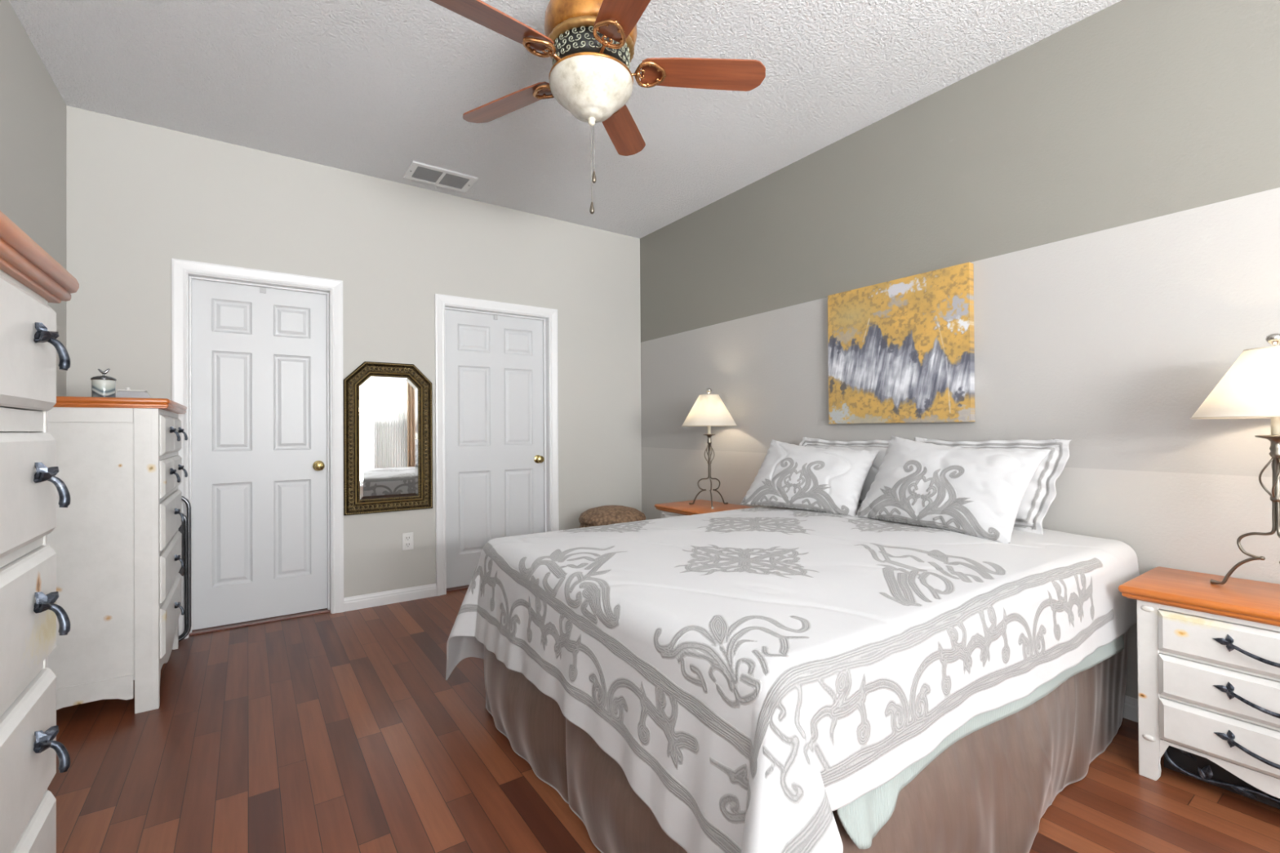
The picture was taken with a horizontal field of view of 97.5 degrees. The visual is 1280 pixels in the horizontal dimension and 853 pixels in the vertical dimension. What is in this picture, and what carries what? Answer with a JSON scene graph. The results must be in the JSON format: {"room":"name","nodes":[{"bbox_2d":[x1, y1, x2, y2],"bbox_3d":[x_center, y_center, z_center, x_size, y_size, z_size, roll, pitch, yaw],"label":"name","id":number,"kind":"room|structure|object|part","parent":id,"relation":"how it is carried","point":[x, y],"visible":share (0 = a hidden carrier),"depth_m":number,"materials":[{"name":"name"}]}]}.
{"room":"bedroom","nodes":[
{"label":"bedroom","id":0,"kind":"room"},
{"bbox_2d":[0,0,66,396],"bbox_3d":[-1.259,-0.259,0.379,0.120,2.815,5.960,0,0,-35],"label":"wall","id":1,"kind":"structure","parent":0,"point":[33,111],"depth_m":2.41,"materials":[{"name":"grey paint"}]},
{"bbox_2d":[66,106,641,597],"bbox_3d":[-1.539,-0.234,3.894,3.693,2.815,0.120,0,0,-35],"label":"wall","id":2,"kind":"structure","parent":0,"point":[141,197],"depth_m":3.65,"materials":[{"name":"grey paint"}]},
{"bbox_2d":[171,257,343,639],"bbox_3d":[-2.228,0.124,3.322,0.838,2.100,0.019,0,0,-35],"label":"trim","id":3,"kind":"structure","parent":2,"relation":"attached to","point":[180,268],"depth_m":3.44,"materials":[{"name":"white paint"}]},
{"bbox_2d":[191,279,327,630],"bbox_3d":[-2.271,0.156,3.382,0.693,2.010,0.112,0,0,-35],"label":"door","id":4,"kind":"structure","parent":2,"relation":"in","point":[260,428],"depth_m":3.38,"materials":[{"name":"white paint"}]},
{"bbox_3d":[-2.023,0.249,3.536,0.066,0.066,0.072,0,0,-35],"label":"knob","id":5,"kind":"part","parent":4,"relation":"part of","materials":[{"name":"gold metal"}]},
{"bbox_2d":[189,608,330,635],"bbox_3d":[-2.276,1.170,3.393,0.698,0.010,0.110,0,0,-35],"label":"trim","id":6,"kind":"structure","parent":2,"relation":"attached to","point":[215,628],"depth_m":3.35,"materials":[{"name":"brown wood"}]},
{"bbox_2d":[342,361,432,515],"bbox_3d":[-1.657,0.071,3.713,0.545,0.984,0.036,0,0,-35],"label":"wall mirror","id":7,"kind":"object","parent":2,"relation":"attached to","point":[388,407],"visible":1,"depth_m":3.71,"materials":[{"name":"brown metal"}]},
{"bbox_3d":[-1.659,0.071,3.716,0.361,0.800,0.002,0,0,-35],"label":"glass","id":8,"kind":"part","parent":7,"relation":"part of","materials":[{"name":"white mirror"}]},
{"bbox_3d":[-1.656,0.071,3.712,0.398,0.837,0.013,0,0,-35],"label":"moulding","id":9,"kind":"part","parent":7,"relation":"part of","materials":[{"name":"brown metal"}]},
{"bbox_2d":[343,583,436,611],"bbox_3d":[-1.646,1.131,3.722,0.572,0.085,0.014,0,0,-35],"label":"baseboard","id":10,"kind":"structure","parent":2,"relation":"attached to","point":[365,601],"depth_m":3.71,"materials":[{"name":"white paint"}]},
{"bbox_2d":[402,532,413,550],"bbox_3d":[-1.566,0.775,3.783,0.070,0.116,0.011,0,0,-35],"label":"wall outlet","id":11,"kind":"object","parent":2,"relation":"attached to","point":[407,538],"visible":1,"depth_m":3.78,"materials":[{"name":"white plastic"}]},
{"bbox_2d":[404,535,410,540],"bbox_3d":[-1.566,0.753,3.783,0.034,0.032,0.005,0,0,-35],"label":"receptacle","id":12,"kind":"object","parent":11,"relation":"attached to","point":[406,537],"depth_m":3.78,"materials":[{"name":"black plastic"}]},
{"bbox_2d":[404,542,410,546],"bbox_3d":[-1.565,0.797,3.782,0.034,0.032,0.005,0,0,-35],"label":"receptacle","id":13,"kind":"object","parent":11,"relation":"attached to","point":[406,544],"depth_m":3.78,"materials":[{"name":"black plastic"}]},
{"bbox_2d":[446,584,469,592],"bbox_3d":[-1.080,1.168,4.230,0.798,0.010,0.110,0,0,-35],"label":"trim","id":14,"kind":"structure","parent":2,"relation":"attached to","point":[464,587],"depth_m":4.04,"materials":[{"name":"brown wood"}]},
{"bbox_2d":[444,309,544,588],"bbox_3d":[-1.075,0.156,4.219,0.793,2.005,0.112,0,0,-35],"label":"door","id":15,"kind":"structure","parent":2,"relation":"in","point":[495,459],"depth_m":4.21,"materials":[{"name":"white paint"}]},
{"bbox_3d":[-0.787,0.257,4.401,0.066,0.066,0.072,0,0,-35],"label":"knob","id":16,"kind":"part","parent":15,"relation":"part of","materials":[{"name":"gold metal"}]},
{"bbox_2d":[435,293,559,595],"bbox_3d":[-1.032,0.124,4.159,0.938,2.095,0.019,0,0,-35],"label":"trim","id":17,"kind":"structure","parent":2,"relation":"attached to","point":[441,300],"depth_m":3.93,"materials":[{"name":"white paint"}]},
{"bbox_2d":[8,0,1121,238],"bbox_3d":[0.244,-1.720,1.447,3.813,0.100,6.200,0,0,-35],"label":"ceiling","id":18,"kind":"structure","parent":0,"point":[375,88],"depth_m":2.67,"materials":[{"name":"white paint"}]},
{"bbox_2d":[403,160,477,192],"bbox_3d":[-1.312,-1.636,3.692,0.410,0.017,0.260,0,0,-35],"label":"ceiling vent","id":19,"kind":"object","parent":18,"relation":"in","point":[417,171],"visible":1,"depth_m":3.68,"materials":[{"name":"white metal"}]},
{"bbox_2d":[429,0,765,213],"bbox_3d":[-0.201,-1.221,2.032,1.225,0.882,1.246,0,0,-35],"label":"ceiling fan","id":20,"kind":"object","parent":18,"relation":"hanging from","point":[590,44],"visible":1,"depth_m":1.99,"materials":[{"name":"brown wood"}]},
{"bbox_3d":[-0.499,-1.317,1.796,0.470,0.036,0.134,0,-1,-40],"label":"blade","id":21,"kind":"part","parent":20,"relation":"part of","materials":[{"name":"brown wood"}]},
{"bbox_3d":[-0.537,-1.314,2.288,0.470,0.036,0.134,-1,0,32],"label":"blade","id":22,"kind":"part","parent":20,"relation":"part of","materials":[{"name":"brown wood"}]},
{"bbox_3d":[-0.333,-1.304,1.952,0.111,0.038,0.168,-1,0,23],"label":"blade arm","id":23,"kind":"part","parent":20,"relation":"part of","materials":[{"name":"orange metal"}]},
{"bbox_3d":[-0.337,-1.303,2.179,0.168,0.038,0.111,0,0,5],"label":"blade arm","id":24,"kind":"part","parent":20,"relation":"part of","materials":[{"name":"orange metal"}]},
{"bbox_3d":[-0.179,-1.206,2.067,0.308,0.143,0.308,0,0,-35],"label":"lamp shade","id":25,"kind":"part","parent":20,"relation":"part of","materials":[{"name":"white glass"}]},
{"bbox_3d":[-0.177,-0.967,2.061,0.002,0.289,0.002,0,0,10],"label":"pull chain","id":26,"kind":"part","parent":20,"relation":"part of","materials":[{"name":"metal"}]},
{"bbox_3d":[-0.171,-1.027,2.076,0.002,0.169,0.002,0,0,10],"label":"pull chain","id":27,"kind":"part","parent":20,"relation":"part of","materials":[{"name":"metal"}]},
{"bbox_3d":[-0.117,-1.306,1.886,0.168,0.038,0.111,-1,-1,41],"label":"blade arm","id":28,"kind":"part","parent":20,"relation":"part of","materials":[{"name":"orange metal"}]},
{"bbox_3d":[-0.019,-1.321,1.680,0.134,0.036,0.470,0,0,-22],"label":"blade","id":29,"kind":"part","parent":20,"relation":"part of","materials":[{"name":"brown wood"}]},
{"bbox_3d":[-0.082,-1.316,2.476,0.134,0.036,0.470,0,0,14],"label":"blade","id":30,"kind":"part","parent":20,"relation":"part of","materials":[{"name":"brown wood"}]},
{"bbox_3d":[0.013,-1.306,2.071,0.168,0.038,0.111,0,0,-31],"label":"blade arm","id":31,"kind":"part","parent":20,"relation":"part of","materials":[{"name":"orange metal"}]},
{"bbox_3d":[0.239,-1.320,2.101,0.470,0.036,0.134,0,0,-4],"label":"blade","id":32,"kind":"part","parent":20,"relation":"part of","materials":[{"name":"brown wood"}]},
{"bbox_2d":[47,588,1279,852],"bbox_3d":[0.040,1.199,1.747,3.813,0.100,6.980,0,0,-35],"label":"floor","id":33,"kind":"structure","parent":0,"point":[345,731],"depth_m":1.87,"materials":[{"name":"brown wood"}]},
{"bbox_2d":[0,210,79,852],"bbox_3d":[-0.992,0.428,0.567,0.492,1.440,0.965,0,0,-35],"label":"dresser","id":34,"kind":"object","parent":33,"relation":"on","point":[30,278],"visible":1,"depth_m":0.90,"materials":[{"name":"white wood"}]},
{"bbox_3d":[-0.837,0.536,0.675,0.029,0.202,0.843,0,0,-35],"label":"drawer","id":35,"kind":"part","parent":34,"relation":"part of","materials":[{"name":"white wood"}]},
{"bbox_3d":[-0.838,0.311,0.676,0.029,0.197,0.843,0,0,-35],"label":"drawer","id":36,"kind":"part","parent":34,"relation":"part of","materials":[{"name":"white wood"}]},
{"bbox_3d":[-0.840,0.100,0.678,0.029,0.185,0.843,0,0,-35],"label":"drawer","id":37,"kind":"part","parent":34,"relation":"part of","materials":[{"name":"white wood"}]},
{"bbox_3d":[-0.841,-0.129,0.679,0.029,0.192,0.843,0,0,-35],"label":"drawer","id":38,"kind":"part","parent":34,"relation":"part of","materials":[{"name":"white wood"}]},
{"bbox_3d":[-0.835,0.760,0.673,0.029,0.205,0.843,0,0,-35],"label":"drawer","id":39,"kind":"part","parent":34,"relation":"part of","materials":[{"name":"white wood"}]},
{"bbox_3d":[-0.970,0.533,0.922,0.049,0.077,0.039,-1,0,19],"label":"handle","id":40,"kind":"part","parent":34,"relation":"part of","materials":[{"name":"grey metal"}]},
{"bbox_3d":[-0.972,0.308,0.924,0.049,0.077,0.039,-1,0,19],"label":"handle","id":41,"kind":"part","parent":34,"relation":"part of","materials":[{"name":"grey metal"}]},
{"bbox_3d":[-0.973,0.097,0.925,0.049,0.077,0.039,-1,0,19],"label":"handle","id":42,"kind":"part","parent":34,"relation":"part of","materials":[{"name":"grey metal"}]},
{"bbox_3d":[-0.975,-0.132,0.927,0.049,0.077,0.039,-1,0,19],"label":"handle","id":43,"kind":"part","parent":34,"relation":"part of","materials":[{"name":"grey metal"}]},
{"bbox_2d":[47,395,187,713],"bbox_3d":[-2.380,0.529,2.546,0.486,1.283,0.834,0,0,-35],"label":"dresser","id":44,"kind":"object","parent":33,"relation":"on","point":[117,544],"visible":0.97,"depth_m":2.25,"materials":[{"name":"white wood"}]},
{"bbox_2d":[90,368,116,397],"bbox_3d":[-2.302,-0.182,2.407,0.082,0.136,0.082,0,0,-35],"label":"lidded jar","id":45,"kind":"object","parent":44,"relation":"on","point":[102,386],"visible":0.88,"depth_m":2.38,"materials":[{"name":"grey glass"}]},
{"bbox_3d":[-2.302,-0.208,2.407,0.082,0.020,0.082,0,0,-35],"label":"lid","id":46,"kind":"part","parent":45,"relation":"part of","materials":[{"name":"silver metal"}]},
{"bbox_3d":[-2.301,-0.232,2.408,0.039,0.036,0.012,0,0,-35],"label":"bird knob","id":47,"kind":"part","parent":45,"relation":"part of","materials":[{"name":"grey metal"}]},
{"bbox_2d":[115,386,152,398],"bbox_3d":[-2.334,-0.147,2.592,0.136,0.068,0.097,0,0,-35],"label":"dish","id":48,"kind":"object","parent":44,"relation":"on","point":[127,393],"visible":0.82,"depth_m":2.56,"materials":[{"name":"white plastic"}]},
{"bbox_3d":[-2.340,-0.171,2.587,0.097,0.020,0.074,0,0,-35],"label":"lid","id":49,"kind":"part","parent":48,"relation":"part of","materials":[{"name":"white plastic"}]},
{"bbox_2d":[115,391,152,398],"bbox_3d":[-2.334,-0.138,2.592,0.136,0.050,0.097,0,0,-35],"label":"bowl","id":50,"kind":"object","parent":48,"relation":"on","point":[141,394],"depth_m":2.56,"materials":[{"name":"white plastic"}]},
{"bbox_3d":[-2.118,0.225,2.505,0.029,0.157,0.367,0,0,-35],"label":"drawer","id":51,"kind":"part","parent":44,"relation":"part of","materials":[{"name":"white wood"}]},
{"bbox_3d":[-2.119,0.038,2.506,0.029,0.170,0.367,0,0,-35],"label":"drawer","id":52,"kind":"part","parent":44,"relation":"part of","materials":[{"name":"white wood"}]},
{"bbox_3d":[-2.221,0.871,2.653,0.029,0.207,0.740,0,0,-35],"label":"drawer","id":53,"kind":"part","parent":44,"relation":"part of","materials":[{"name":"white wood"}]},
{"bbox_3d":[-2.222,0.646,2.655,0.029,0.197,0.740,0,0,-35],"label":"drawer","id":54,"kind":"part","parent":44,"relation":"part of","materials":[{"name":"white wood"}]},
{"bbox_3d":[-2.224,0.426,2.656,0.029,0.197,0.740,0,0,-35],"label":"drawer","id":55,"kind":"part","parent":44,"relation":"part of","materials":[{"name":"white wood"}]},
{"bbox_3d":[-2.332,0.228,2.810,0.029,0.157,0.367,0,0,-35],"label":"drawer","id":56,"kind":"part","parent":44,"relation":"part of","materials":[{"name":"white wood"}]},
{"bbox_3d":[-2.094,0.220,2.522,0.043,0.067,0.034,-1,0,19],"label":"handle","id":57,"kind":"part","parent":44,"relation":"part of","materials":[{"name":"grey metal"}]},
{"bbox_3d":[-2.095,0.034,2.523,0.043,0.067,0.034,-1,0,19],"label":"handle","id":58,"kind":"part","parent":44,"relation":"part of","materials":[{"name":"grey metal"}]},
{"bbox_3d":[-2.333,0.042,2.811,0.029,0.170,0.367,0,0,-35],"label":"drawer","id":59,"kind":"part","parent":44,"relation":"part of","materials":[{"name":"white wood"}]},
{"bbox_3d":[-2.196,0.867,2.670,0.043,0.067,0.034,-1,0,19],"label":"handle","id":60,"kind":"part","parent":44,"relation":"part of","materials":[{"name":"grey metal"}]},
{"bbox_3d":[-2.198,0.642,2.672,0.043,0.067,0.034,-1,0,19],"label":"handle","id":61,"kind":"part","parent":44,"relation":"part of","materials":[{"name":"grey metal"}]},
{"bbox_3d":[-2.199,0.422,2.673,0.043,0.067,0.034,-1,0,19],"label":"handle","id":62,"kind":"part","parent":44,"relation":"part of","materials":[{"name":"grey metal"}]},
{"bbox_3d":[-2.307,0.224,2.828,0.043,0.067,0.034,-1,0,19],"label":"handle","id":63,"kind":"part","parent":44,"relation":"part of","materials":[{"name":"grey metal"}]},
{"bbox_3d":[-2.309,0.037,2.829,0.043,0.067,0.034,-1,0,19],"label":"handle","id":64,"kind":"part","parent":44,"relation":"part of","materials":[{"name":"grey metal"}]},
{"bbox_2d":[178,495,191,641],"bbox_3d":[-2.631,0.767,2.957,0.417,0.804,0.046,0,0,-35],"label":"folding chair","id":65,"kind":"object","parent":33,"relation":"on","point":[188,612],"visible":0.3,"depth_m":3.06,"materials":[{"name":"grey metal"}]},
{"bbox_3d":[-2.634,0.665,2.958,0.355,0.300,0.014,0,0,-35],"label":"seat","id":66,"kind":"part","parent":65,"relation":"part of","materials":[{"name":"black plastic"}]},
{"bbox_3d":[-2.640,0.815,2.967,0.394,0.699,0.019,0,0,-35],"label":"frame","id":67,"kind":"part","parent":65,"relation":"part of","materials":[{"name":"grey metal"}]},
{"bbox_2d":[578,505,645,528],"bbox_3d":[-0.206,0.879,4.169,0.501,0.576,0.503,0,0,-35],"label":"pouf","id":68,"kind":"object","parent":33,"relation":"on","point":[606,514],"visible":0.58,"depth_m":4.01,"materials":[{"name":"brown fabric"}]},
{"bbox_2d":[654,499,754,518],"bbox_3d":[0.496,0.852,3.767,0.472,0.615,0.784,0,0,-35],"label":"nightstand","id":69,"kind":"object","parent":33,"relation":"on","point":[700,506],"visible":0.05,"depth_m":3.83,"materials":[{"name":"brown wood"}]},
{"bbox_3d":[0.347,0.670,3.665,0.029,0.128,0.594,0,0,-35],"label":"drawer","id":70,"kind":"part","parent":69,"relation":"part of","materials":[{"name":"white wood"}]},
{"bbox_2d":[681,388,737,509],"bbox_3d":[0.477,0.141,3.854,0.380,0.809,0.380,0,0,-35],"label":"table lamp","id":71,"kind":"object","parent":69,"relation":"on","point":[708,410],"visible":1,"depth_m":3.76,"materials":[{"name":"white fabric"}]},
{"bbox_3d":[0.411,0.391,3.891,0.152,0.310,0.015,-1,0,30],"label":"leg","id":72,"kind":"part","parent":71,"relation":"part of","materials":[{"name":"grey metal"}]},
{"bbox_3d":[0.477,0.153,3.853,0.092,0.205,0.092,0,0,-35],"label":"stem","id":73,"kind":"part","parent":71,"relation":"part of","materials":[{"name":"grey metal"}]},
{"bbox_2d":[707,426,711,434],"bbox_3d":[0.476,0.006,3.854,0.028,0.090,0.028,0,0,-35],"label":"socket","id":74,"kind":"object","parent":71,"relation":"attached to","point":[708,427],"depth_m":3.85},
{"bbox_3d":[0.475,-0.111,3.855,0.376,0.211,0.376,0,0,-35],"label":"lamp shade","id":75,"kind":"part","parent":71,"relation":"part of","materials":[{"name":"white fabric"}]},
{"bbox_3d":[0.478,0.390,3.774,0.015,0.310,0.153,0,0,0],"label":"leg","id":76,"kind":"part","parent":71,"relation":"part of","materials":[{"name":"grey metal"}]},
{"bbox_3d":[0.546,0.391,3.890,0.153,0.310,0.015,0,0,-30],"label":"leg","id":77,"kind":"part","parent":71,"relation":"part of","materials":[{"name":"grey metal"}]},
{"bbox_2d":[484,630,1128,852],"bbox_3d":[0.619,0.820,2.185,2.053,0.655,1.636,0,0,-35],"label":"bed","id":78,"kind":"object","parent":33,"relation":"on","point":[990,791],"visible":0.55,"depth_m":1.49,"materials":[{"name":"brown fabric"}]},
{"bbox_2d":[445,506,1139,852],"bbox_3d":[0.514,0.744,2.177,2.154,0.643,1.878,0,0,-35],"label":"comforter","id":79,"kind":"object","parent":78,"relation":"on","point":[751,675],"visible":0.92,"depth_m":1.40,"materials":[{"name":"white fabric"}]},
{"bbox_2d":[740,440,879,515],"bbox_3d":[0.883,0.256,2.994,0.235,0.366,0.701,0,-1,-42],"label":"pillow","id":80,"kind":"object","parent":79,"relation":"on","point":[830,481],"visible":1,"depth_m":2.90,"materials":[{"name":"white fabric"}]},
{"bbox_2d":[799,437,890,509],"bbox_3d":[1.115,0.251,3.068,0.167,0.379,0.688,0,0,-35],"label":"pillow","id":81,"kind":"object","parent":79,"relation":"on","point":[882,446],"visible":0.17,"depth_m":2.99,"materials":[{"name":"white fabric"}]},
{"bbox_2d":[854,435,1048,545],"bbox_3d":[1.290,0.240,2.412,0.261,0.397,0.713,0,0,-29],"label":"pillow","id":82,"kind":"object","parent":79,"relation":"on","point":[980,493],"visible":1,"depth_m":2.30,"materials":[{"name":"white fabric"}]},
{"bbox_2d":[914,436,1071,533],"bbox_3d":[1.499,0.245,2.509,0.160,0.391,0.678,0,0,-35],"label":"pillow","id":83,"kind":"object","parent":79,"relation":"on","point":[1040,493],"visible":0.27,"depth_m":2.29,"materials":[{"name":"white fabric"}]},
{"bbox_2d":[836,635,1124,848],"bbox_3d":[0.577,0.647,2.159,1.620,0.348,1.620,0,0,-35],"label":"sheet","id":84,"kind":"object","parent":78,"relation":"on","point":[862,819],"visible":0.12,"depth_m":1.20,"materials":[{"name":"grey fabric"}]},
{"bbox_2d":[1118,566,1279,808],"bbox_3d":[1.976,0.828,1.652,0.472,0.615,0.784,0,0,-35],"label":"nightstand","id":85,"kind":"object","parent":33,"relation":"on","point":[1208,654],"visible":1,"depth_m":1.70,"materials":[{"name":"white wood"}]},
{"bbox_3d":[1.827,0.646,1.550,0.029,0.128,0.594,0,0,-35],"label":"drawer","id":86,"kind":"part","parent":85,"relation":"part of","materials":[{"name":"white wood"}]},
{"bbox_3d":[1.828,0.786,1.549,0.029,0.128,0.594,0,0,-35],"label":"drawer","id":87,"kind":"part","parent":85,"relation":"part of","materials":[{"name":"white wood"}]},
{"bbox_3d":[1.829,0.927,1.548,0.029,0.130,0.594,0,0,-35],"label":"drawer","id":88,"kind":"part","parent":85,"relation":"part of","materials":[{"name":"white wood"}]},
{"bbox_3d":[1.879,1.043,1.581,0.005,0.125,0.600,0,0,-35],"label":"backing panel","id":89,"kind":"part","parent":85,"relation":"part of","materials":[{"name":"black wood"}]},
{"bbox_2d":[1189,333,1279,584],"bbox_3d":[1.963,0.117,1.729,0.380,0.809,0.380,0,0,-35],"label":"table lamp","id":90,"kind":"object","parent":85,"relation":"on","point":[1250,388],"visible":1,"depth_m":1.72,"materials":[{"name":"white fabric"}]},
{"bbox_3d":[1.962,-0.135,1.731,0.376,0.211,0.376,0,0,-35],"label":"lamp shade","id":91,"kind":"part","parent":90,"relation":"part of","materials":[{"name":"white fabric"}]},
{"bbox_3d":[1.931,0.367,1.798,0.016,0.310,0.153,0,0,-25],"label":"leg","id":92,"kind":"part","parent":90,"relation":"part of","materials":[{"name":"grey metal"}]},
{"bbox_3d":[1.964,0.129,1.729,0.092,0.205,0.092,0,0,-35],"label":"stem","id":93,"kind":"part","parent":90,"relation":"part of","materials":[{"name":"grey metal"}]},
{"bbox_2d":[1271,417,1279,435],"bbox_3d":[1.962,-0.018,1.730,0.028,0.090,0.028,0,0,-35],"label":"socket","id":94,"kind":"object","parent":90,"relation":"attached to","point":[1275,421],"depth_m":1.72,"materials":[{"name":"beige plastic"}]},
{"bbox_3d":[1.920,0.366,1.664,0.015,0.310,0.152,-1,0,34],"label":"leg","id":95,"kind":"part","parent":90,"relation":"part of","materials":[{"name":"brown metal"}]},
{"bbox_3d":[1.800,0.779,1.529,0.042,0.056,0.342,0,0,-35],"label":"handle","id":96,"kind":"part","parent":85,"relation":"part of","materials":[{"name":"grey metal"}]},
{"bbox_3d":[1.799,0.639,1.530,0.042,0.056,0.342,0,0,-35],"label":"handle","id":97,"kind":"part","parent":85,"relation":"part of","materials":[{"name":"grey metal"}]},
{"bbox_3d":[1.801,0.920,1.528,0.042,0.056,0.342,0,0,-35],"label":"handle","id":98,"kind":"part","parent":85,"relation":"part of","materials":[{"name":"grey metal"}]},
{"bbox_2d":[640,0,1279,698],"bbox_3d":[1.766,-0.265,2.497,0.120,2.815,6.200,0,0,-35],"label":"wall","id":99,"kind":"structure","parent":0,"point":[1108,184],"depth_m":2.36,"materials":[{"name":"paint"}]},
{"bbox_2d":[827,262,974,423],"bbox_3d":[1.340,-0.393,2.961,0.045,0.748,0.783,0,0,-35],"label":"painting","id":100,"kind":"object","parent":99,"relation":"attached to","point":[901,350],"visible":1,"depth_m":2.88,"materials":[{"name":"gold paint"}]},
{"bbox_2d":[1122,695,1137,722],"bbox_3d":[1.720,1.100,2.449,0.014,0.085,5.960,0,0,-35],"label":"baseboard","id":101,"kind":"structure","parent":99,"relation":"attached to","point":[1131,704],"depth_m":2.18,"materials":[{"name":"white paint"}]}
]}

